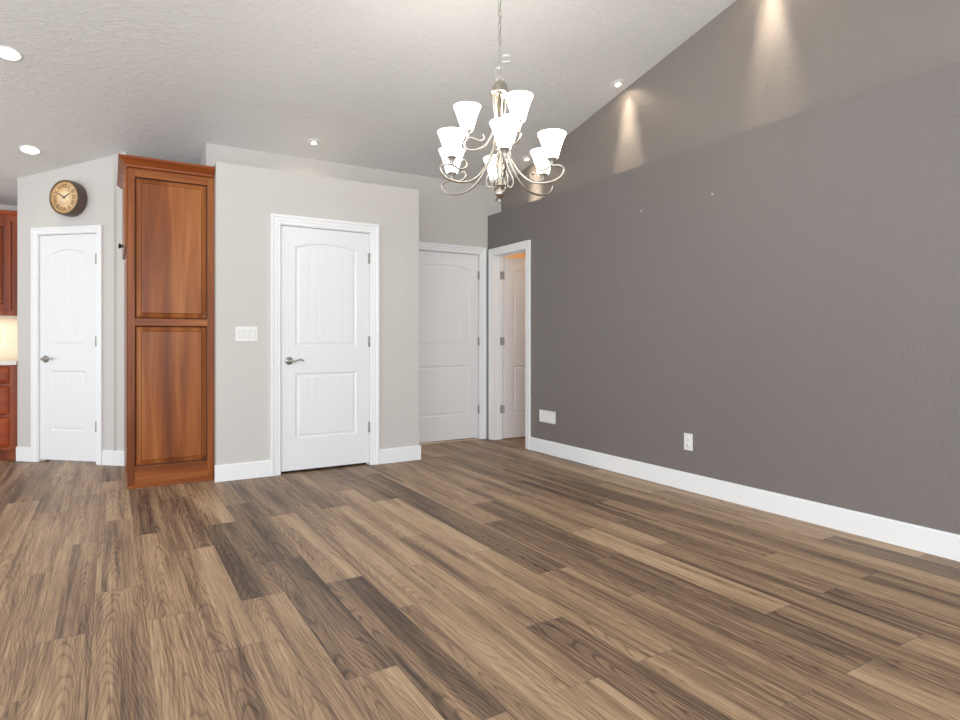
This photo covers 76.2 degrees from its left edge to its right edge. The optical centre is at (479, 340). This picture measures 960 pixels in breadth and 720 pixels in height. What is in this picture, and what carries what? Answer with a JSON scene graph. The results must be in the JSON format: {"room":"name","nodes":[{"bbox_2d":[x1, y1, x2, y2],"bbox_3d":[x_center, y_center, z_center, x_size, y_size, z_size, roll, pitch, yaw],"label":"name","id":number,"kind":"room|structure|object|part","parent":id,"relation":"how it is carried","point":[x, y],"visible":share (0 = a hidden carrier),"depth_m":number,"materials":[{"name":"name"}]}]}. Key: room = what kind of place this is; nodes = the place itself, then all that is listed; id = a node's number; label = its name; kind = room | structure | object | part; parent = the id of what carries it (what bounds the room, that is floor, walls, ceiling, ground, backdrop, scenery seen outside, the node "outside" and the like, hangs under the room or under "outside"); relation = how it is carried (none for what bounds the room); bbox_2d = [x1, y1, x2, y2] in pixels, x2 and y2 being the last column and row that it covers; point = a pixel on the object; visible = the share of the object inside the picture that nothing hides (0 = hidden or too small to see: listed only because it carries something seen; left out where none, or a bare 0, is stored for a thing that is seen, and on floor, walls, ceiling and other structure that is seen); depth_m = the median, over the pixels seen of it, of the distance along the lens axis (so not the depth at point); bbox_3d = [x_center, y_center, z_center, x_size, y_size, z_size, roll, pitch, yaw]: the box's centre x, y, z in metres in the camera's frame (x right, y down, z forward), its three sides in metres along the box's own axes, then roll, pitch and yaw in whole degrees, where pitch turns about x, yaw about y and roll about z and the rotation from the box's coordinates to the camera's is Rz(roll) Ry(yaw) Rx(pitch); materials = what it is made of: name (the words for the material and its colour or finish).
{"room":"empty dining room","nodes":[
{"label":"empty dining room","id":0,"kind":"room"},
{"bbox_2d":[0,205,16,210],"bbox_3d":[-6.034,-0.121,5.318,3.560,2.441,0.100,0,0,-31],"label":"wall","id":1,"kind":"structure","parent":0,"point":[2,207],"depth_m":6.08,"materials":[{"name":"beige paint"}]},
{"bbox_2d":[0,318,16,358],"bbox_3d":[-5.958,-0.037,5.297,3.268,0.446,0.014,0,0,-31],"label":"tile","id":2,"kind":"structure","parent":1,"relation":"attached to","point":[8,326],"depth_m":6.07,"materials":[{"name":"beige tile"}]},
{"bbox_2d":[0,210,16,317],"bbox_3d":[-4.823,-0.725,5.775,0.826,1.020,0.337,0,0,-31],"label":"upper cabinet","id":3,"kind":"object","parent":1,"relation":"attached to","point":[8,218],"visible":0.83,"depth_m":5.80,"materials":[{"name":"brown wood"}]},
{"bbox_3d":[-4.754,-0.708,5.642,0.587,0.735,0.035,0,0,-31],"label":"raised panel","id":4,"kind":"part","parent":3,"relation":"part of","materials":[{"name":"brown wood"}]},
{"bbox_3d":[-4.749,-0.225,5.652,0.826,0.019,0.015,0,0,-31],"label":"light rail","id":5,"kind":"part","parent":3,"relation":"part of","materials":[{"name":"white wood"}]},
{"bbox_3d":[-4.825,-1.212,5.778,0.826,0.045,0.330,0,0,-31],"label":"crown moulding","id":6,"kind":"part","parent":3,"relation":"part of","materials":[{"name":"brown wood"}]},
{"bbox_2d":[17,152,128,450],"bbox_3d":[-3.662,-0.292,5.550,1.142,2.784,0.115,0,0,11],"label":"wall","id":7,"kind":"structure","parent":0,"point":[34,209],"depth_m":5.45,"materials":[{"name":"beige paint"}]},
{"bbox_2d":[16,446,30,461],"bbox_3d":[-4.152,1.035,5.581,0.170,0.130,0.015,0,0,11],"label":"baseboard","id":8,"kind":"structure","parent":7,"relation":"attached to","point":[22,453],"depth_m":5.58,"materials":[{"name":"white paint"}]},
{"bbox_2d":[31,225,102,464],"bbox_3d":[-3.696,0.040,5.533,0.743,2.120,0.162,0,0,11],"label":"door","id":9,"kind":"structure","parent":7,"relation":"in","point":[67,261],"depth_m":5.51,"materials":[{"name":"white paint"}]},
{"bbox_3d":[-3.902,0.168,5.520,0.148,0.066,0.054,0,0,11],"label":"lever handle","id":10,"kind":"part","parent":9,"relation":"part of","materials":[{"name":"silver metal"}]},
{"bbox_2d":[49,180,86,216],"bbox_3d":[-3.657,-1.262,5.438,0.318,0.318,0.098,0,0,11],"label":"wall clock","id":11,"kind":"object","parent":7,"relation":"attached to","point":[68,198],"visible":1,"depth_m":5.40,"materials":[{"name":"brown metal"}]},
{"bbox_2d":[102,450,124,465],"bbox_3d":[-3.227,1.035,5.397,0.228,0.130,0.015,0,0,11],"label":"baseboard","id":12,"kind":"structure","parent":7,"relation":"attached to","point":[109,457],"depth_m":5.39,"materials":[{"name":"white paint"}]},
{"bbox_2d":[114,154,116,450],"bbox_3d":[-3.731,-0.270,6.319,0.090,2.741,2.123,0,0,-31],"label":"wall","id":13,"kind":"structure","parent":0,"point":[115,155],"depth_m":5.39,"materials":[{"name":"beige paint"}]},
{"bbox_2d":[213,162,418,464],"bbox_3d":[-1.492,-0.146,5.519,1.738,2.492,0.707,0,0,-31],"label":"wall","id":14,"kind":"structure","parent":0,"point":[245,197],"depth_m":4.97,"materials":[{"name":"beige paint"}]},
{"bbox_2d":[214,460,270,481],"bbox_3d":[-1.877,1.035,4.865,0.427,0.130,0.015,0,0,-31],"label":"baseboard","id":15,"kind":"structure","parent":14,"relation":"attached to","point":[255,469],"depth_m":4.85,"materials":[{"name":"white paint"}]},
{"bbox_2d":[236,326,257,340],"bbox_3d":[-1.857,-0.052,4.879,0.166,0.118,0.011,0,0,-31],"label":"light switch","id":16,"kind":"object","parent":14,"relation":"attached to","point":[242,333],"visible":1,"depth_m":4.88,"materials":[{"name":"white plastic"}]},
{"bbox_2d":[271,213,378,475],"bbox_3d":[-1.321,0.035,5.249,0.932,2.131,0.162,0,0,-31],"label":"door","id":17,"kind":"structure","parent":14,"relation":"in","point":[325,272],"depth_m":5.21,"materials":[{"name":"white paint"}]},
{"bbox_3d":[-1.530,0.168,5.061,0.148,0.066,0.054,0,0,-31],"label":"lever handle","id":18,"kind":"part","parent":17,"relation":"part of","materials":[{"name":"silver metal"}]},
{"bbox_2d":[379,445,420,463],"bbox_3d":[-0.724,1.035,5.561,0.409,0.130,0.015,0,0,-31],"label":"baseboard","id":19,"kind":"structure","parent":14,"relation":"attached to","point":[409,453],"depth_m":5.55,"materials":[{"name":"white paint"}]},
{"bbox_2d":[200,143,500,437],"bbox_3d":[-1.741,-0.333,7.271,3.093,2.866,2.550,0,0,-31],"label":"wall","id":20,"kind":"structure","parent":0,"point":[462,219],"depth_m":6.51,"materials":[{"name":"beige paint"}]},
{"bbox_2d":[419,438,477,444],"bbox_3d":[-0.419,1.097,6.606,0.908,0.006,0.054,0,0,-31],"label":"trim","id":21,"kind":"structure","parent":20,"relation":"attached to","point":[472,438],"depth_m":6.63,"materials":[{"name":"brown wood"}]},
{"bbox_2d":[419,242,485,442],"bbox_3d":[-0.423,0.032,6.617,1.088,2.137,0.162,0,0,-31],"label":"door","id":22,"kind":"structure","parent":20,"relation":"in","point":[452,278],"depth_m":6.66,"materials":[{"name":"white paint"}]},
{"bbox_2d":[0,0,735,205],"bbox_3d":[-1.510,-2.498,2.242,8.130,2.751,11.800,0,0,-31],"label":"ceiling","id":23,"kind":"structure","parent":0,"point":[375,82],"depth_m":4.62,"materials":[{"name":"paint"}]},
{"bbox_2d":[0,45,22,61],"bbox_3d":[-3.130,-1.902,4.061,0.160,0.039,0.156,0,0,-27],"label":"recessed light","id":24,"kind":"object","parent":23,"relation":"in","point":[7,53],"visible":1,"depth_m":4.07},
{"bbox_2d":[18,145,41,154],"bbox_3d":[-3.805,-1.611,5.179,0.160,0.039,0.156,0,0,-27],"label":"recessed light","id":25,"kind":"object","parent":23,"relation":"in","point":[28,149],"visible":1,"depth_m":5.17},
{"bbox_2d":[307,139,320,145],"bbox_3d":[-1.509,-1.801,5.566,0.124,0.032,0.121,0,0,-38],"label":"recessed light","id":26,"kind":"object","parent":23,"relation":"in","point":[313,142],"visible":1,"depth_m":5.56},
{"bbox_2d":[437,0,565,202],"bbox_3d":[0.110,-1.576,3.400,0.767,1.628,0.692,0,0,-31],"label":"chandelier","id":27,"kind":"object","parent":23,"relation":"hanging from","point":[505,127],"visible":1,"depth_m":3.32,"materials":[{"name":"white glass"}]},
{"bbox_3d":[-0.149,-1.034,3.235,0.153,0.133,0.153,0,0,-31],"label":"lamp shade","id":28,"kind":"part","parent":27,"relation":"part of","materials":[{"name":"white glass"}]},
{"bbox_3d":[-0.163,-1.034,3.542,0.153,0.133,0.153,0,0,-31],"label":"lamp shade","id":29,"kind":"part","parent":27,"relation":"part of","materials":[{"name":"white glass"}]},
{"bbox_3d":[-0.071,-1.229,3.393,0.153,0.134,0.153,0,0,-31],"label":"lamp shade","id":30,"kind":"part","parent":27,"relation":"part of","materials":[{"name":"white glass"}]},
{"bbox_3d":[0.079,-1.227,3.406,0.025,0.284,0.008,0,0,12],"label":"cage rod","id":31,"kind":"part","parent":27,"relation":"part of","materials":[{"name":"silver metal"}]},
{"bbox_3d":[0.096,-1.034,3.707,0.153,0.133,0.153,0,0,-31],"label":"lamp shade","id":32,"kind":"part","parent":27,"relation":"part of","materials":[{"name":"white glass"}]},
{"bbox_3d":[0.089,-1.227,3.376,0.024,0.284,0.013,0,0,-31],"label":"cage rod","id":33,"kind":"part","parent":27,"relation":"part of","materials":[{"name":"silver metal"}]},
{"bbox_3d":[0.110,-1.902,3.400,0.011,0.905,0.012,0,0,-31],"label":"cord","id":34,"kind":"part","parent":27,"relation":"part of","materials":[{"name":"silver metal"}]},
{"bbox_3d":[0.120,-1.227,3.370,0.008,0.284,0.024,0,0,-18],"label":"cage rod","id":35,"kind":"part","parent":27,"relation":"part of","materials":[{"name":"silver metal"}]},
{"bbox_3d":[0.124,-1.034,3.093,0.153,0.133,0.153,0,0,-31],"label":"lamp shade","id":36,"kind":"part","parent":27,"relation":"part of","materials":[{"name":"white glass"}]},
{"bbox_3d":[0.168,-1.229,3.571,0.153,0.134,0.153,0,0,-31],"label":"lamp shade","id":37,"kind":"part","parent":27,"relation":"part of","materials":[{"name":"white glass"}]},
{"bbox_3d":[0.206,-1.229,3.247,0.153,0.134,0.153,0,0,-31],"label":"lamp shade","id":38,"kind":"part","parent":27,"relation":"part of","materials":[{"name":"white glass"}]},
{"bbox_3d":[0.369,-1.034,3.565,0.153,0.133,0.153,0,0,-31],"label":"lamp shade","id":39,"kind":"part","parent":27,"relation":"part of","materials":[{"name":"white glass"}]},
{"bbox_3d":[0.382,-1.034,3.259,0.153,0.133,0.153,0,0,-31],"label":"lamp shade","id":40,"kind":"part","parent":27,"relation":"part of","materials":[{"name":"white glass"}]},
{"bbox_2d":[502,55,510,62],"bbox_3d":[0.202,-2.160,4.698,0.062,0.031,0.085,0,0,1],"label":"ceiling plate","id":41,"kind":"object","parent":23,"relation":"attached to","point":[505,58],"visible":1,"depth_m":4.70,"materials":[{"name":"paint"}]},
{"bbox_2d":[521,155,532,161],"bbox_3d":[0.482,-1.883,6.340,0.124,0.032,0.121,0,0,-38],"label":"recessed light","id":42,"kind":"object","parent":23,"relation":"in","point":[524,158],"visible":1,"depth_m":6.33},
{"bbox_2d":[610,79,624,87],"bbox_3d":[1.171,-2.179,5.202,0.124,0.032,0.121,0,0,-38],"label":"recessed light","id":43,"kind":"object","parent":23,"relation":"in","point":[618,83],"visible":1,"depth_m":5.19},
{"bbox_2d":[0,436,959,719],"bbox_3d":[-0.683,1.100,3.257,11.214,0.001,15.454,0,0,-31],"label":"floor","id":44,"kind":"structure","parent":0,"point":[568,550],"depth_m":2.55,"materials":[{"name":"wood"}]},
{"bbox_2d":[0,365,16,460],"bbox_3d":[-4.741,0.662,5.640,0.826,0.875,0.644,0,0,-31],"label":"base cabinet","id":45,"kind":"object","parent":44,"relation":"on","point":[8,373],"visible":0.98,"depth_m":5.59,"materials":[{"name":"brown wood"}]},
{"bbox_3d":[-4.611,0.834,5.403,0.735,0.262,0.045,0,0,-31],"label":"drawer","id":46,"kind":"part","parent":45,"relation":"part of","materials":[{"name":"brown wood"}]},
{"bbox_3d":[-4.611,0.544,5.403,0.735,0.252,0.045,0,0,-31],"label":"drawer","id":47,"kind":"part","parent":45,"relation":"part of","materials":[{"name":"brown wood"}]},
{"bbox_3d":[-4.611,0.315,5.403,0.735,0.146,0.045,0,0,-31],"label":"drawer","id":48,"kind":"part","parent":45,"relation":"part of","materials":[{"name":"brown wood"}]},
{"bbox_2d":[0,359,16,364],"bbox_3d":[-4.764,0.205,5.639,0.866,0.038,0.629,0,0,-31],"label":"countertop","id":49,"kind":"structure","parent":45,"relation":"on","point":[2,361],"depth_m":5.58,"materials":[{"name":"stone"}]},
{"bbox_2d":[117,154,214,488],"bbox_3d":[-2.607,-0.129,5.045,0.652,2.458,0.997,0,0,-31],"label":"tall cabinet","id":50,"kind":"object","parent":44,"relation":"on","point":[167,246],"visible":1,"depth_m":4.67,"materials":[{"name":"brown wood"}]},
{"bbox_3d":[-2.980,-0.985,5.130,0.020,0.570,0.427,0,0,-31],"label":"door","id":51,"kind":"part","parent":50,"relation":"part of","materials":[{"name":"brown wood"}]},
{"bbox_3d":[-2.974,0.160,5.133,0.006,1.640,0.427,0,0,-31],"label":"door","id":52,"kind":"part","parent":50,"relation":"part of","materials":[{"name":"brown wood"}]},
{"bbox_3d":[-2.749,-0.985,4.748,0.020,0.570,0.455,0,0,-31],"label":"door","id":53,"kind":"part","parent":50,"relation":"part of","materials":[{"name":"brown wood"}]},
{"bbox_3d":[-2.744,0.160,4.751,0.006,1.640,0.455,0,0,-31],"label":"door","id":54,"kind":"part","parent":50,"relation":"part of","materials":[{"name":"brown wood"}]},
{"bbox_3d":[-2.607,-1.321,5.045,0.652,0.073,0.997,0,0,-31],"label":"crown moulding","id":55,"kind":"part","parent":50,"relation":"part of","materials":[{"name":"brown wood"}]},
{"bbox_3d":[-2.364,-0.693,4.701,0.500,1.058,0.035,0,0,-31],"label":"raised panel","id":56,"kind":"part","parent":50,"relation":"part of","materials":[{"name":"brown wood"}]},
{"bbox_3d":[-2.364,0.414,4.701,0.500,1.055,0.035,0,0,-31],"label":"raised panel","id":57,"kind":"part","parent":50,"relation":"part of","materials":[{"name":"brown wood"}]},
{"bbox_3d":[-2.360,-1.251,4.694,0.500,0.058,0.020,0,0,-31],"label":"rail","id":58,"kind":"part","parent":50,"relation":"part of","materials":[{"name":"brown wood"}]},
{"bbox_3d":[-2.360,-0.139,4.694,0.500,0.051,0.020,0,0,-31],"label":"rail","id":59,"kind":"part","parent":50,"relation":"part of","materials":[{"name":"brown wood"}]},
{"bbox_3d":[-2.360,1.015,4.694,0.500,0.146,0.020,0,0,-31],"label":"rail","id":60,"kind":"part","parent":50,"relation":"part of","materials":[{"name":"brown wood"}]},
{"bbox_2d":[505,252,524,258],"bbox_3d":[1.571,-0.130,7.313,2.755,2.460,4.100,0,0,-31],"label":"wall","id":61,"kind":"structure","parent":0,"point":[520,255],"depth_m":8.98,"materials":[{"name":"paint"}]},
{"bbox_2d":[488,61,959,534],"bbox_3d":[2.510,-0.148,3.061,0.200,2.497,9.050,0,0,-31],"label":"wall","id":62,"kind":"structure","parent":0,"point":[798,318],"depth_m":3.86,"materials":[{"name":"grey paint"}]},
{"bbox_2d":[488,240,530,449],"bbox_3d":[0.627,0.043,6.701,0.782,2.114,0.772,0,0,-31],"label":"door","id":63,"kind":"structure","parent":62,"relation":"in","point":[509,279],"depth_m":6.82,"materials":[{"name":"white paint"}]},
{"bbox_2d":[539,409,555,423],"bbox_3d":[0.653,0.739,5.939,0.007,0.118,0.252,0,0,-31],"label":"air vent","id":64,"kind":"object","parent":62,"relation":"in","point":[546,416],"visible":1,"depth_m":5.93,"materials":[{"name":"white plastic"}]},
{"bbox_2d":[684,433,692,450],"bbox_3d":[1.526,0.743,4.489,0.009,0.124,0.078,0,0,-31],"label":"wall outlet","id":65,"kind":"object","parent":62,"relation":"attached to","point":[688,438],"visible":1,"depth_m":4.48,"materials":[{"name":"white plastic"}]},
{"bbox_2d":[530,437,959,561],"bbox_3d":[2.598,1.035,2.707,0.015,0.130,8.100,0,0,-31],"label":"baseboard","id":66,"kind":"structure","parent":62,"relation":"attached to","point":[936,542],"depth_m":3.86,"materials":[{"name":"white paint"}]},
{"bbox_2d":[501,0,959,211],"bbox_3d":[2.595,-2.576,3.171,0.100,2.357,9.150,0,0,-31],"label":"wall","id":67,"kind":"structure","parent":0,"point":[757,63],"depth_m":4.24,"materials":[{"name":"grey paint"}]}
]}

